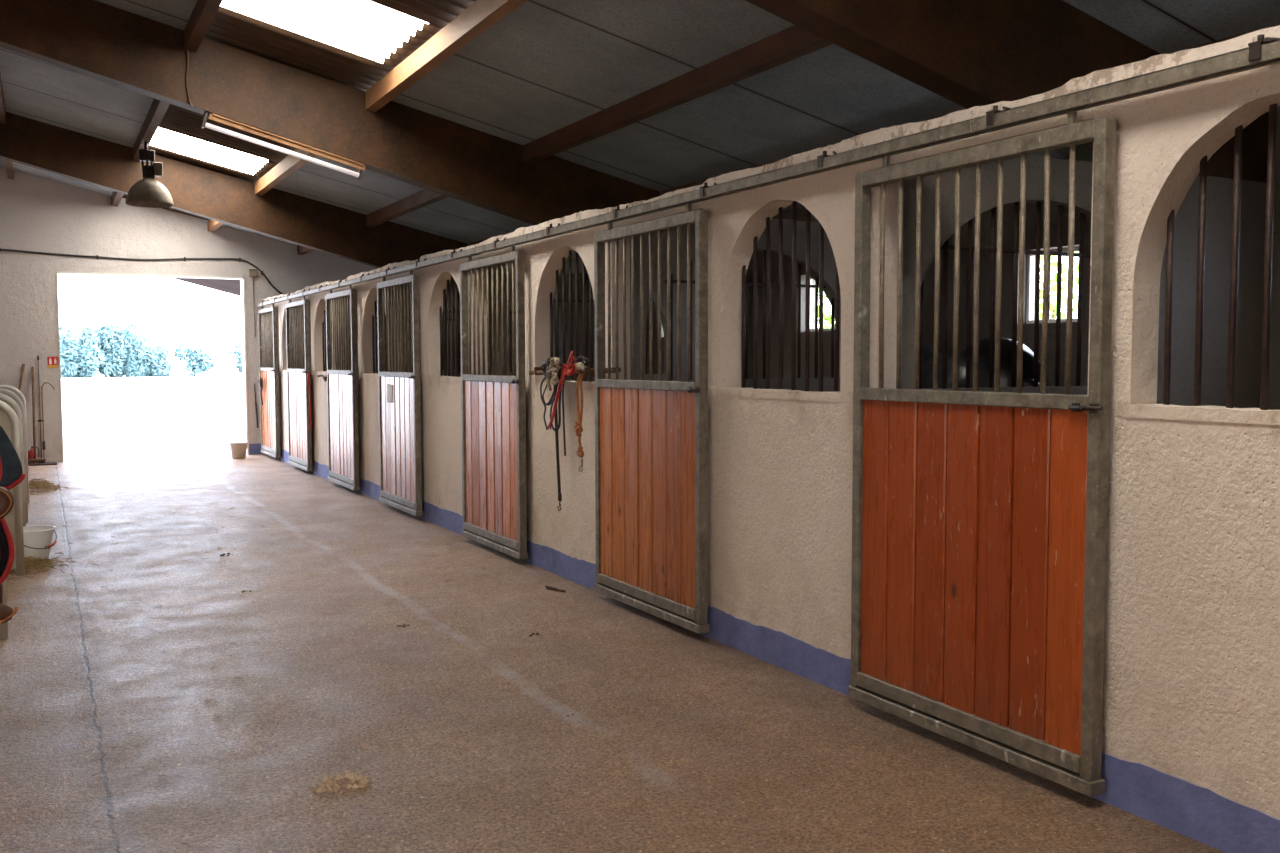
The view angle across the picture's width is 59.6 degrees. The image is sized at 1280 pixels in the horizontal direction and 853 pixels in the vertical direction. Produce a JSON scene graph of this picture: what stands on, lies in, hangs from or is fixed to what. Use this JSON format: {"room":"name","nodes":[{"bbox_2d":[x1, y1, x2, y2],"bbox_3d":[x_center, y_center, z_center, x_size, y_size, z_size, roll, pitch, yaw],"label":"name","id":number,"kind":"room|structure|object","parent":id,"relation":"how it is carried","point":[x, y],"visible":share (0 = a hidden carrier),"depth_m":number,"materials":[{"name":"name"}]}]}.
{"room":"farm building","nodes":[
{"label":"farm building","id":0,"kind":"room"},
{"bbox_2d":[0,0,196,195],"bbox_3d":[-4.383,-3.048,5.704,4.250,0.604,22.900,-2,4,-28],"label":"ceiling","id":1,"kind":"structure","parent":0,"point":[35,89],"depth_m":10.87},
{"bbox_2d":[0,112,467,267],"bbox_3d":[-5.424,-2.593,13.079,8.950,2.343,0.170,-2,4,-28],"label":"roof beam","id":2,"kind":"structure","parent":1,"relation":"attached to","point":[233,201],"depth_m":13.26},
{"bbox_2d":[0,73,5,123],"bbox_3d":[-5.750,-3.233,9.927,0.080,0.149,5.000,-2,4,-28],"label":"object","id":3,"kind":"structure","parent":2,"relation":"attached to","point":[2,104],"depth_m":11.40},
{"bbox_2d":[4,159,13,179],"bbox_3d":[-7.985,-3.481,14.083,0.080,0.149,4.110,-2,4,-28],"label":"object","id":4,"kind":"structure","parent":2,"relation":"attached to","point":[8,164],"depth_m":15.12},
{"bbox_2d":[111,191,123,206],"bbox_3d":[-6.812,-3.224,14.729,0.080,0.149,4.110,-2,4,-28],"label":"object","id":5,"kind":"structure","parent":2,"relation":"attached to","point":[116,197],"depth_m":15.94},
{"bbox_2d":[207,219,223,231],"bbox_3d":[-5.640,-2.966,15.375,0.080,0.149,4.110,-2,4,-28],"label":"roof purlin","id":6,"kind":"structure","parent":2,"relation":"attached to","point":[213,225],"depth_m":16.71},
{"bbox_2d":[0,0,658,224],"bbox_3d":[-2.978,-2.322,8.533,8.950,2.343,0.170,-2,4,-28],"label":"roof beam","id":7,"kind":"structure","parent":1,"relation":"attached to","point":[95,39],"depth_m":8.64,"materials":[{"name":"wood"}]},
{"bbox_2d":[132,98,169,161],"bbox_3d":[-4.577,-2.976,10.573,0.080,0.149,5.000,-2,4,-28],"label":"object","id":8,"kind":"structure","parent":7,"relation":"attached to","point":[158,108],"depth_m":10.97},
{"bbox_2d":[126,142,173,207],"bbox_3d":[-5.140,-2.652,11.688,0.464,0.663,0.464,-2,4,-28],"label":"pendant lamp","id":9,"kind":"object","parent":8,"relation":"hanging from","point":[147,192],"visible":1,"depth_m":11.61,"materials":[{"name":"metal"}]},
{"bbox_2d":[201,111,365,179],"bbox_3d":[-2.746,-2.167,8.650,1.221,0.409,0.130,-2,4,-28],"label":"tube light","id":10,"kind":"object","parent":7,"relation":"attached to","point":[360,166],"visible":1,"depth_m":8.59,"materials":[{"name":"dark iron"},{"name":"white glass tube"}]},
{"bbox_2d":[745,0,1268,182],"bbox_3d":[-0.533,-2.051,3.986,8.950,2.343,0.170,-2,4,-28],"label":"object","id":11,"kind":"structure","parent":1,"relation":"attached to","point":[968,53],"depth_m":5.05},
{"bbox_2d":[184,0,222,51],"bbox_3d":[-2.131,-2.704,6.026,0.080,0.149,5.000,-2,4,-28],"label":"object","id":12,"kind":"structure","parent":11,"relation":"attached to","point":[204,12],"depth_m":7.63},
{"bbox_2d":[365,0,526,111],"bbox_3d":[-0.959,-2.447,6.672,0.080,0.149,5.000,-2,4,-28],"label":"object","id":13,"kind":"structure","parent":11,"relation":"attached to","point":[481,15],"depth_m":7.25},
{"bbox_2d":[523,25,832,163],"bbox_3d":[0.222,-2.187,7.323,0.080,0.149,5.000,-2,4,-28],"label":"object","id":14,"kind":"structure","parent":11,"relation":"attached to","point":[793,42],"depth_m":7.13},
{"bbox_2d":[659,109,965,195],"bbox_3d":[1.395,-1.929,7.969,0.080,0.149,5.000,-2,4,-28],"label":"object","id":15,"kind":"structure","parent":11,"relation":"attached to","point":[701,182],"depth_m":9.50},
{"bbox_2d":[1169,23,1279,53],"bbox_3d":[3.831,-1.659,3.440,0.080,0.149,4.960,-2,4,-28],"label":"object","id":16,"kind":"structure","parent":11,"relation":"attached to","point":[1235,36],"depth_m":5.31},
{"bbox_2d":[61,365,243,460],"bbox_3d":[-61.492,-5.291,114.425,500.000,0.001,380.000,-2,4,-28],"label":"ground","id":17,"kind":"structure","parent":0,"point":[178,414],"depth_m":30.69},
{"bbox_2d":[59,325,75,377],"bbox_3d":[-50.297,-6.445,96.641,3.789,4.891,3.298,-2,4,-28],"label":"shrub","id":18,"kind":"object","parent":17,"relation":"on","point":[68,330],"visible":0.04,"depth_m":96.72,"materials":[{"name":"green plant"}]},
{"bbox_2d":[60,325,104,377],"bbox_3d":[-47.796,-6.331,95.325,3.812,4.814,3.282,-2,4,-28],"label":"shrub","id":19,"kind":"object","parent":17,"relation":"on","point":[78,359],"visible":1,"depth_m":94.61,"materials":[{"name":"green plant"}]},
{"bbox_2d":[85,322,128,376],"bbox_3d":[-46.954,-6.646,97.723,3.974,5.006,3.293,-2,4,-28],"label":"shrub","id":20,"kind":"object","parent":17,"relation":"on","point":[113,366],"visible":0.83,"depth_m":97.28,"materials":[{"name":"green plant"}]},
{"bbox_2d":[113,322,148,376],"bbox_3d":[-45.558,-6.704,99.154,3.830,5.028,3.102,-2,4,-28],"label":"shrub","id":21,"kind":"object","parent":17,"relation":"on","point":[134,340],"visible":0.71,"depth_m":98.45,"materials":[{"name":"green plant"}]},
{"bbox_2d":[132,341,172,376],"bbox_3d":[-44.022,-5.942,100.351,3.741,3.457,3.502,-2,4,-28],"label":"shrub","id":22,"kind":"object","parent":17,"relation":"on","point":[155,357],"visible":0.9,"depth_m":99.61,"materials":[{"name":"green plant"}]},
{"bbox_2d":[172,343,216,376],"bbox_3d":[-40.095,-5.989,100.735,3.684,3.179,3.338,-2,4,-28],"label":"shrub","id":23,"kind":"object","parent":17,"relation":"on","point":[200,361],"visible":1,"depth_m":100.25,"materials":[{"name":"green plant"}]},
{"bbox_2d":[173,278,240,295],"bbox_3d":[-8.180,-1.981,24.988,6.500,4.016,8.100,-2,4,-28],"label":"shed","id":24,"kind":"object","parent":17,"relation":"on","point":[231,286],"visible":0.02,"depth_m":26.94,"materials":[{"name":"metal"}]},
{"bbox_2d":[228,340,242,373],"bbox_3d":[-36.543,-6.241,102.756,2.530,3.384,2.822,-2,4,-28],"label":"round tree","id":25,"kind":"object","parent":17,"relation":"on","point":[238,353],"visible":0.34,"depth_m":102.22,"materials":[{"name":"green plant"}]},
{"bbox_2d":[818,288,830,328],"bbox_3d":[2.063,-1.147,12.994,2.480,3.805,2.630,-2,4,-28],"label":"leafy shrub","id":26,"kind":"object","parent":17,"relation":"on","point":[827,319],"visible":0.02,"depth_m":12.81,"materials":[{"name":"green plant"}]},
{"bbox_2d":[1039,252,1078,319],"bbox_3d":[3.411,-0.898,10.597,2.076,3.554,2.541,3,5,45],"label":"leafy shrub","id":27,"kind":"object","parent":17,"relation":"on","point":[1053,289],"visible":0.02,"depth_m":9.96,"materials":[{"name":"green plant"}]},
{"bbox_2d":[0,167,377,461],"bbox_3d":[-7.368,-1.768,16.995,9.170,4.498,0.250,-2,4,-28],"label":"wall","id":28,"kind":"structure","parent":0,"point":[37,214],"depth_m":16.38,"materials":[{"name":"paint"}]},
{"bbox_2d":[37,356,53,458],"bbox_3d":[-8.617,-0.256,16.213,0.238,1.540,0.059,-1,4,-19],"label":"pipe","id":29,"kind":"object","parent":28,"relation":"attached to","point":[43,445],"visible":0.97,"depth_m":16.20,"materials":[{"name":"metal"}]},
{"bbox_2d":[0,248,282,293],"bbox_3d":[-7.485,-2.255,16.742,4.655,0.688,0.034,-2,4,-28],"label":"cable","id":30,"kind":"object","parent":28,"relation":"attached to","point":[96,256],"visible":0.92,"depth_m":16.75,"materials":[{"name":"plastic"}]},
{"bbox_2d":[56,271,248,461],"bbox_3d":[-7.387,-0.915,17.033,2.620,2.790,0.275,-2,4,-28],"label":"trim","id":31,"kind":"structure","parent":28,"relation":"attached to","point":[242,279],"depth_m":17.40,"materials":[{"name":"white paint"}]},
{"bbox_2d":[249,269,256,336],"bbox_3d":[-6.059,-1.934,17.516,0.120,1.060,0.055,-2,4,-28],"label":"junction box","id":32,"kind":"object","parent":28,"relation":"attached to","point":[252,272],"visible":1,"depth_m":17.49,"materials":[{"name":"plastic"}]},
{"bbox_2d":[148,0,475,182],"bbox_3d":[-2.876,-2.836,8.858,1.370,0.366,14.000,-2,4,-28],"label":"ceiling","id":33,"kind":"structure","parent":0,"point":[228,27],"depth_m":8.33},
{"bbox_2d":[149,127,267,174],"bbox_3d":[-4.844,-3.061,12.358,1.220,0.332,1.080,-2,4,-28],"label":"skylight","id":34,"kind":"object","parent":33,"relation":"attached to","point":[165,139],"visible":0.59,"depth_m":12.31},
{"bbox_2d":[255,148,316,195],"bbox_3d":[-3.405,-2.718,11.219,0.080,0.149,5.000,-2,4,-28],"label":"roof beam","id":35,"kind":"structure","parent":33,"relation":"attached to","point":[290,164],"depth_m":12.06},
{"bbox_2d":[220,0,428,63],"bbox_3d":[-2.162,-2.764,7.371,1.220,0.332,1.140,-2,4,-28],"label":"skylight","id":36,"kind":"object","parent":33,"relation":"attached to","point":[371,30],"visible":0.98,"depth_m":7.53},
{"bbox_2d":[303,300,455,464],"bbox_3d":[-3.568,-0.710,16.368,2.690,2.444,0.110,-2,4,-28],"label":"wall","id":37,"kind":"structure","parent":0,"point":[309,300],"depth_m":15.78,"materials":[{"name":"paint"}]},
{"bbox_2d":[346,290,515,481],"bbox_3d":[-2.409,-0.581,14.213,2.690,2.444,0.110,-2,4,-28],"label":"wall","id":38,"kind":"structure","parent":0,"point":[505,323],"depth_m":14.11,"materials":[{"name":"paint"}]},
{"bbox_2d":[400,274,594,500],"bbox_3d":[-1.316,-0.460,12.181,2.690,2.444,0.110,-2,4,-28],"label":"wall","id":39,"kind":"structure","parent":0,"point":[580,276],"depth_m":12.34,"materials":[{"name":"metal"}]},
{"bbox_2d":[445,293,459,371],"bbox_3d":[-1.981,-0.992,11.792,0.154,0.823,0.022,-2,4,-28],"label":"bars","id":40,"kind":"object","parent":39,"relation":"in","point":[457,293],"depth_m":11.80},
{"bbox_2d":[0,453,1224,852],"bbox_3d":[-2.065,1.139,7.286,9.170,0.150,22.650,-2,4,-28],"label":"floor","id":41,"kind":"structure","parent":0,"point":[634,770],"depth_m":4.71,"materials":[{"name":"concrete"}]},
{"bbox_2d":[0,579,7,639],"bbox_3d":[-4.567,0.564,5.366,2.628,1.243,0.060,-2,4,-28],"label":"divider","id":42,"kind":"object","parent":41,"relation":"on","point":[3,627],"visible":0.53,"depth_m":5.99,"materials":[{"name":"white paint"}]},
{"bbox_2d":[0,400,24,574],"bbox_3d":[-5.486,0.455,7.196,2.628,1.243,0.060,-2,4,-28],"label":"divider","id":43,"kind":"object","parent":41,"relation":"on","point":[9,421],"visible":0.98,"depth_m":7.79,"materials":[{"name":"white paint"}]},
{"bbox_2d":[0,393,25,525],"bbox_3d":[-6.149,0.381,8.427,2.628,1.243,0.060,-2,4,-28],"label":"divider","id":44,"kind":"object","parent":41,"relation":"on","point":[12,403],"visible":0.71,"depth_m":9.01,"materials":[{"name":"white paint"}]},
{"bbox_2d":[0,388,27,522],"bbox_3d":[-6.811,0.308,9.658,2.628,1.243,0.060,-2,4,-28],"label":"divider","id":45,"kind":"object","parent":41,"relation":"on","point":[9,393],"visible":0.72,"depth_m":10.24,"materials":[{"name":"white paint"}]},
{"bbox_2d":[0,385,29,502],"bbox_3d":[-7.568,0.224,11.066,2.628,1.243,0.060,-2,4,-28],"label":"divider","id":46,"kind":"object","parent":41,"relation":"on","point":[11,388],"visible":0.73,"depth_m":11.65,"materials":[{"name":"white paint"}]},
{"bbox_2d":[28,367,45,464],"bbox_3d":[-8.713,-0.156,16.041,0.280,1.404,0.310,-2,4,-28],"label":"broom","id":47,"kind":"object","parent":41,"relation":"on","point":[34,460],"visible":0.86,"depth_m":16.02,"materials":[{"name":"brown wood"}]},
{"bbox_2d":[23,525,56,559],"bbox_3d":[-4.566,0.885,8.394,0.337,0.235,0.330,2,4,37],"label":"bucket","id":48,"kind":"object","parent":41,"relation":"on","point":[37,539],"visible":0.69,"depth_m":8.32,"materials":[{"name":"white plastic"}]},
{"bbox_2d":[29,478,67,494],"bbox_3d":[-6.985,0.667,12.998,0.606,0.135,1.254,-2,4,-28],"label":"pile","id":49,"kind":"object","parent":41,"relation":"on","point":[38,485],"visible":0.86,"depth_m":12.90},
{"bbox_2d":[7,552,97,579],"bbox_3d":[-4.422,0.989,8.144,0.855,0.072,1.026,-2,4,-28],"label":"pile","id":50,"kind":"object","parent":41,"relation":"on","point":[29,562],"visible":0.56,"depth_m":8.11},
{"bbox_2d":[229,442,248,458],"bbox_3d":[-6.085,0.366,16.931,0.288,0.240,0.288,-2,4,-28],"label":"bucket","id":51,"kind":"object","parent":41,"relation":"on","point":[238,449],"visible":1,"depth_m":16.84,"materials":[{"name":"brown plastic"}]},
{"bbox_2d":[311,771,370,792],"bbox_3d":[-1.063,1.258,3.960,0.202,0.012,0.196,-2,4,-28],"label":"crumb patch","id":52,"kind":"object","parent":41,"relation":"on","point":[363,782],"visible":1,"depth_m":3.96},
{"bbox_2d":[68,517,1161,852],"bbox_3d":[-1.977,1.074,7.064,2.913,0.004,9.793,-2,4,-28],"label":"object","id":53,"kind":"object","parent":41,"relation":"on","point":[351,517],"visible":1,"depth_m":4.91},
{"bbox_2d":[922,337,1049,388],"bbox_3d":[1.940,0.249,7.075,0.864,1.634,1.944,-2,4,-30],"label":"horse","id":54,"kind":"object","parent":41,"relation":"on","point":[1006,344],"visible":0.1,"depth_m":6.41},
{"bbox_3d":[-2.498,0.636,3.242,0.820,1.348,0.440,-2,4,-28],"label":"rack","id":55,"kind":"object","parent":41,"relation":"on","visible":0},
{"bbox_2d":[0,518,14,583],"bbox_3d":[-2.291,0.372,3.254,0.818,0.312,0.119,-2,4,-28],"label":"rug","id":56,"kind":"object","parent":55,"relation":"hanging from","point":[7,549],"visible":0.98,"depth_m":3.43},
{"bbox_2d":[0,486,13,519],"bbox_3d":[-2.042,0.249,3.303,0.334,0.144,0.031,-2,4,-28],"label":"leather strap","id":57,"kind":"object","parent":56,"relation":"attached to","point":[6,498],"visible":1,"depth_m":3.36,"materials":[{"name":"leather"}]},
{"bbox_2d":[0,584,17,623],"bbox_3d":[-2.000,0.474,3.421,0.161,0.284,0.090,-2,4,-28],"label":"boot","id":58,"kind":"object","parent":56,"relation":"hanging from","point":[6,612],"visible":1,"depth_m":3.43,"materials":[{"name":"leather"}]},
{"bbox_2d":[0,426,25,489],"bbox_3d":[-2.331,0.069,3.295,0.903,0.291,0.115,-2,4,-28],"label":"rug","id":59,"kind":"object","parent":55,"relation":"hanging from","point":[11,472],"visible":0.97,"depth_m":3.48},
{"bbox_2d":[489,250,752,381],"bbox_3d":[-0.119,-0.327,9.957,2.690,2.444,0.110,-2,4,-28],"label":"wall","id":60,"kind":"structure","parent":0,"point":[683,289],"depth_m":10.07,"materials":[{"name":"paint"}]},
{"bbox_2d":[553,273,593,357],"bbox_3d":[-0.578,-0.962,9.672,0.380,0.729,0.022,-2,4,-28],"label":"bars","id":61,"kind":"object","parent":60,"relation":"in","point":[566,300],"depth_m":9.69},
{"bbox_2d":[222,0,1279,251],"bbox_3d":[0.399,-2.187,8.328,3.900,0.908,22.900,-2,4,-28],"label":"ceiling","id":62,"kind":"structure","parent":0,"point":[546,67],"depth_m":7.41,"materials":[{"name":"metal"}]},
{"bbox_2d":[366,189,447,226],"bbox_3d":[-2.223,-2.458,11.870,0.080,0.149,5.000,-2,4,-28],"label":"roof beam","id":63,"kind":"structure","parent":62,"relation":"attached to","point":[425,197],"depth_m":12.65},
{"bbox_2d":[263,25,1279,819],"bbox_3d":[-0.593,-0.208,7.855,0.136,2.463,22.400,-2,4,-28],"label":"wall","id":64,"kind":"structure","parent":0,"point":[1191,673],"depth_m":4.35,"materials":[{"name":"paint"}]},
{"bbox_2d":[322,310,326,370],"bbox_3d":[-3.875,-1.139,14.011,0.028,0.950,0.911,-2,4,-28],"label":"bars","id":65,"kind":"object","parent":64,"relation":"in","point":[324,322],"visible":0.13,"depth_m":14.32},
{"bbox_2d":[372,301,386,372],"bbox_3d":[-2.715,-1.011,11.857,0.027,0.950,0.907,-2,4,-28],"label":"bars","id":66,"kind":"object","parent":64,"relation":"in","point":[375,351],"visible":0.26,"depth_m":12.16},
{"bbox_2d":[439,275,460,376],"bbox_3d":[-1.609,-0.888,9.799,0.024,0.950,0.904,-2,4,-28],"label":"bars","id":67,"kind":"object","parent":64,"relation":"in","point":[456,306],"visible":0.39,"depth_m":9.97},
{"bbox_2d":[550,250,592,381],"bbox_3d":[-0.427,-0.757,7.599,0.026,0.950,0.907,-2,4,-28],"label":"bars","id":68,"kind":"object","parent":64,"relation":"in","point":[570,251],"visible":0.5,"depth_m":7.68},
{"bbox_2d":[529,362,620,376],"bbox_3d":[-0.481,-0.379,7.371,0.128,0.093,1.381,-2,4,-28],"label":"bar","id":69,"kind":"object","parent":64,"relation":"attached to","point":[537,370],"depth_m":7.09,"materials":[{"name":"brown metal"}]},
{"bbox_2d":[540,364,561,430],"bbox_3d":[-0.592,-0.209,7.544,0.062,0.477,0.354,-2,4,-28],"label":"halter","id":70,"kind":"object","parent":69,"relation":"hanging from","point":[551,401],"visible":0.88,"depth_m":7.50,"materials":[{"name":"fabric"}]},
{"bbox_2d":[547,357,560,390],"bbox_3d":[-0.587,-0.349,7.444,0.057,0.227,0.198,-2,4,-28],"label":"rope","id":71,"kind":"object","parent":69,"relation":"hanging from","point":[554,380],"visible":1,"depth_m":7.39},
{"bbox_2d":[554,371,561,510],"bbox_3d":[-0.537,0.089,7.463,0.062,0.956,0.078,-2,4,-28],"label":"lead rope","id":72,"kind":"object","parent":69,"relation":"hanging from","point":[555,391],"visible":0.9,"depth_m":7.46,"materials":[{"name":"fabric"}]},
{"bbox_2d":[548,350,576,429],"bbox_3d":[-0.483,-0.233,7.333,0.063,0.532,0.516,-2,4,-29],"label":"halter","id":73,"kind":"object","parent":69,"relation":"hanging from","point":[565,368],"visible":0.94,"depth_m":7.33},
{"bbox_2d":[562,375,566,455],"bbox_3d":[-0.493,-0.093,7.377,0.038,0.572,0.051,2,4,28],"label":"strap","id":74,"kind":"object","parent":69,"relation":"hanging from","point":[563,415],"visible":0.9,"depth_m":7.36,"materials":[{"name":"leather"}]},
{"bbox_2d":[541,356,590,378],"bbox_3d":[-0.508,-0.382,7.352,0.066,0.162,0.731,-2,4,-28],"label":"halter","id":75,"kind":"object","parent":69,"relation":"hanging from","point":[579,359],"visible":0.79,"depth_m":7.15,"materials":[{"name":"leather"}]},
{"bbox_2d":[574,372,585,471],"bbox_3d":[-0.382,-0.035,7.154,0.072,0.647,0.099,-2,4,-28],"label":"rope","id":76,"kind":"object","parent":69,"relation":"hanging from","point":[578,430],"visible":1,"depth_m":7.14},
{"bbox_2d":[741,265,745,387],"bbox_3d":[0.549,-0.518,5.795,0.027,0.631,0.037,-2,4,-28],"label":"bar","id":77,"kind":"object","parent":64,"relation":"in","point":[744,267],"depth_m":5.81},
{"bbox_2d":[249,443,1279,852],"bbox_3d":[-0.820,0.933,7.946,0.269,0.180,22.655,-2,4,-28],"label":"baseboard","id":78,"kind":"structure","parent":64,"relation":"attached to","point":[1198,813],"depth_m":3.74,"materials":[{"name":"blue paint"}]},
{"bbox_2d":[765,217,770,388],"bbox_3d":[0.654,-0.617,5.593,0.027,0.853,0.041,-2,4,-28],"label":"bar","id":79,"kind":"object","parent":64,"relation":"in","point":[768,267],"depth_m":5.60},
{"bbox_2d":[257,34,1279,306],"bbox_3d":[-0.695,-1.340,7.727,0.109,0.092,22.290,-2,4,-28],"label":"door track","id":80,"kind":"object","parent":64,"relation":"attached to","point":[1265,51],"visible":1,"depth_m":4.28,"materials":[{"name":"metal"}]},
{"bbox_2d":[258,304,280,457],"bbox_3d":[-5.646,-0.716,16.928,0.109,2.306,1.272,-2,4,-28],"label":"door","id":81,"kind":"structure","parent":80,"relation":"hanging from","point":[267,317],"depth_m":16.84,"materials":[{"name":"brown wood"}]},
{"bbox_2d":[286,296,312,470],"bbox_3d":[-4.605,-0.601,14.993,0.109,2.306,1.272,-2,4,-28],"label":"door","id":82,"kind":"structure","parent":80,"relation":"hanging from","point":[299,432],"depth_m":14.93,"materials":[{"name":"brown wood"}]},
{"bbox_2d":[325,285,359,490],"bbox_3d":[-3.446,-0.472,12.838,0.109,2.306,1.272,-2,4,-28],"label":"door","id":83,"kind":"structure","parent":80,"relation":"hanging from","point":[342,385],"depth_m":12.78,"materials":[{"name":"timber planks"},{"name":"galvanised steel"}]},
{"bbox_2d":[377,270,422,516],"bbox_3d":[-2.353,-0.351,10.807,0.109,2.306,1.272,-2,4,-28],"label":"door","id":84,"kind":"structure","parent":80,"relation":"hanging from","point":[399,420],"depth_m":10.73,"materials":[{"name":"timber planks"},{"name":"galvanised steel"}]},
{"bbox_2d":[460,246,527,559],"bbox_3d":[-1.157,-0.218,8.582,0.109,2.306,1.272,-2,4,-28],"label":"door","id":85,"kind":"structure","parent":80,"relation":"hanging from","point":[493,407],"depth_m":8.51,"materials":[{"name":"timber planks"},{"name":"galvanised steel"}]},
{"bbox_2d":[594,203,709,633],"bbox_3d":[0.026,-0.087,6.383,0.109,2.306,1.272,-2,4,-28],"label":"door","id":86,"kind":"structure","parent":80,"relation":"hanging from","point":[651,436],"depth_m":6.29,"materials":[{"name":"timber planks"},{"name":"galvanised steel"}]},
{"bbox_2d":[848,111,1115,796],"bbox_3d":[1.208,0.044,4.184,0.109,2.306,1.272,-2,4,-28],"label":"door","id":87,"kind":"structure","parent":80,"relation":"hanging from","point":[979,518],"depth_m":4.08,"materials":[{"name":"wood"}]},
{"bbox_2d":[778,207,782,388],"bbox_3d":[0.704,-0.630,5.497,0.027,0.887,0.035,-2,4,-28],"label":"bar","id":88,"kind":"object","parent":64,"relation":"in","point":[780,346],"depth_m":5.50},
{"bbox_2d":[791,201,796,389],"bbox_3d":[0.755,-0.631,5.402,0.027,0.905,0.038,-2,4,-28],"label":"bar","id":89,"kind":"object","parent":64,"relation":"in","point":[794,213],"depth_m":5.41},
{"bbox_2d":[805,209,810,390],"bbox_3d":[0.808,-0.599,5.305,0.027,0.857,0.035,-2,4,-28],"label":"bar","id":90,"kind":"object","parent":64,"relation":"in","point":[807,311],"depth_m":5.31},
{"bbox_2d":[819,224,823,391],"bbox_3d":[0.857,-0.552,5.217,0.027,0.777,0.033,-2,4,-28],"label":"bar","id":91,"kind":"object","parent":64,"relation":"in","point":[821,242],"depth_m":5.22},
{"bbox_2d":[834,261,839,391],"bbox_3d":[0.914,-0.458,5.117,0.027,0.594,0.035,-2,4,-28],"label":"bar","id":92,"kind":"object","parent":64,"relation":"in","point":[837,286],"depth_m":5.13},
{"bbox_2d":[1163,209,1174,404],"bbox_3d":[1.721,-0.384,3.615,0.027,0.627,0.027,-2,4,-28],"label":"bar","id":93,"kind":"object","parent":64,"relation":"in","point":[1170,222],"depth_m":3.62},
{"bbox_2d":[1194,155,1206,405],"bbox_3d":[1.773,-0.456,3.514,0.027,0.780,0.027,-2,4,-28],"label":"bar","id":94,"kind":"object","parent":64,"relation":"in","point":[1203,163],"depth_m":3.52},
{"bbox_2d":[1226,125,1242,407],"bbox_3d":[1.826,-0.485,3.414,0.027,0.854,0.027,-2,4,-28],"label":"bar","id":95,"kind":"object","parent":64,"relation":"in","point":[1233,272],"depth_m":3.41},
{"bbox_2d":[1260,103,1276,409],"bbox_3d":[1.876,-0.500,3.319,0.027,0.900,0.026,-2,4,-28],"label":"bar","id":96,"kind":"object","parent":64,"relation":"in","point":[1273,107],"depth_m":3.32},
{"bbox_2d":[630,219,943,391],"bbox_3d":[1.063,-0.196,7.758,2.690,2.444,0.110,-2,4,-28],"label":"wall","id":97,"kind":"structure","parent":0,"point":[829,259],"depth_m":7.60,"materials":[{"name":"paint"}]},
{"bbox_2d":[664,260,694,379],"bbox_3d":[0.253,-0.695,7.292,0.226,0.778,0.022,-2,4,-28],"label":"bars","id":98,"kind":"object","parent":97,"relation":"in","point":[672,281],"depth_m":7.28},
{"bbox_2d":[745,250,825,378],"bbox_3d":[1.001,-0.767,7.690,0.669,0.867,0.022,-2,4,-28],"label":"bars","id":99,"kind":"object","parent":97,"relation":"in","point":[799,285],"depth_m":7.67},
{"bbox_2d":[831,298,833,377],"bbox_3d":[1.353,-0.624,7.888,0.023,0.556,0.022,-2,4,-28],"label":"bar","id":100,"kind":"object","parent":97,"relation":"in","point":[832,299],"depth_m":7.88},
{"bbox_2d":[647,117,1279,409],"bbox_3d":[1.933,-0.462,9.199,0.220,2.795,22.400,-2,4,-28],"label":"wall","id":101,"kind":"structure","parent":0,"point":[1008,209],"depth_m":7.90,"materials":[{"name":"paint"}]},
{"bbox_2d":[810,276,834,331],"bbox_3d":[1.636,-1.077,9.736,0.040,0.500,0.550,-2,4,-28],"label":"window","id":102,"kind":"structure","parent":101,"relation":"in","point":[811,278],"depth_m":9.95,"materials":[{"name":"white paint"}]},
{"bbox_2d":[1026,247,1078,323],"bbox_3d":[2.828,-0.945,7.519,0.040,0.500,0.550,-2,4,-28],"label":"window","id":103,"kind":"structure","parent":101,"relation":"in","point":[1030,257],"depth_m":7.73,"materials":[{"name":"white paint"}]},
{"bbox_2d":[901,155,1274,407],"bbox_3d":[2.246,-0.065,5.559,2.690,2.444,0.110,-2,4,-28],"label":"wall","id":104,"kind":"structure","parent":0,"point":[1219,192],"depth_m":5.77,"materials":[{"name":"paint"}]},
{"bbox_2d":[919,279,923,388],"bbox_3d":[1.254,-0.414,5.005,0.019,0.486,0.022,-2,4,-28],"label":"bar","id":105,"kind":"object","parent":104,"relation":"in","point":[922,286],"depth_m":5.00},
{"bbox_2d":[940,238,954,388],"bbox_3d":[1.384,-0.511,5.069,0.084,0.677,0.022,-2,4,-28],"label":"bar","id":106,"kind":"object","parent":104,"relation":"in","point":[946,247],"depth_m":5.06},
{"bbox_2d":[960,218,974,387],"bbox_3d":[1.491,-0.565,5.123,0.086,0.772,0.022,-2,4,-28],"label":"bar","id":107,"kind":"object","parent":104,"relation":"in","point":[969,248],"depth_m":5.13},
{"bbox_2d":[980,207,996,387],"bbox_3d":[1.606,-0.597,5.183,0.101,0.833,0.022,-2,4,-28],"label":"bar","id":108,"kind":"object","parent":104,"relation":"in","point":[993,249],"depth_m":5.19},
{"bbox_2d":[1002,202,1018,386],"bbox_3d":[1.730,-0.619,5.248,0.104,0.862,0.022,-2,4,-28],"label":"bar","id":109,"kind":"object","parent":104,"relation":"in","point":[1015,251],"depth_m":5.26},
{"bbox_2d":[1025,201,1043,386],"bbox_3d":[1.868,-0.630,5.322,0.120,0.878,0.022,-2,4,-28],"label":"bar","id":110,"kind":"object","parent":104,"relation":"in","point":[1037,252],"depth_m":5.33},
{"bbox_2d":[1050,205,1067,385],"bbox_3d":[2.014,-0.631,5.400,0.117,0.866,0.022,-2,4,-28],"label":"bar","id":111,"kind":"object","parent":104,"relation":"in","point":[1059,253],"depth_m":5.40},
{"bbox_2d":[1074,213,1090,385],"bbox_3d":[2.157,-0.621,5.478,0.113,0.838,0.022,-2,4,-28],"label":"bar","id":112,"kind":"object","parent":104,"relation":"in","point":[1081,254],"depth_m":5.47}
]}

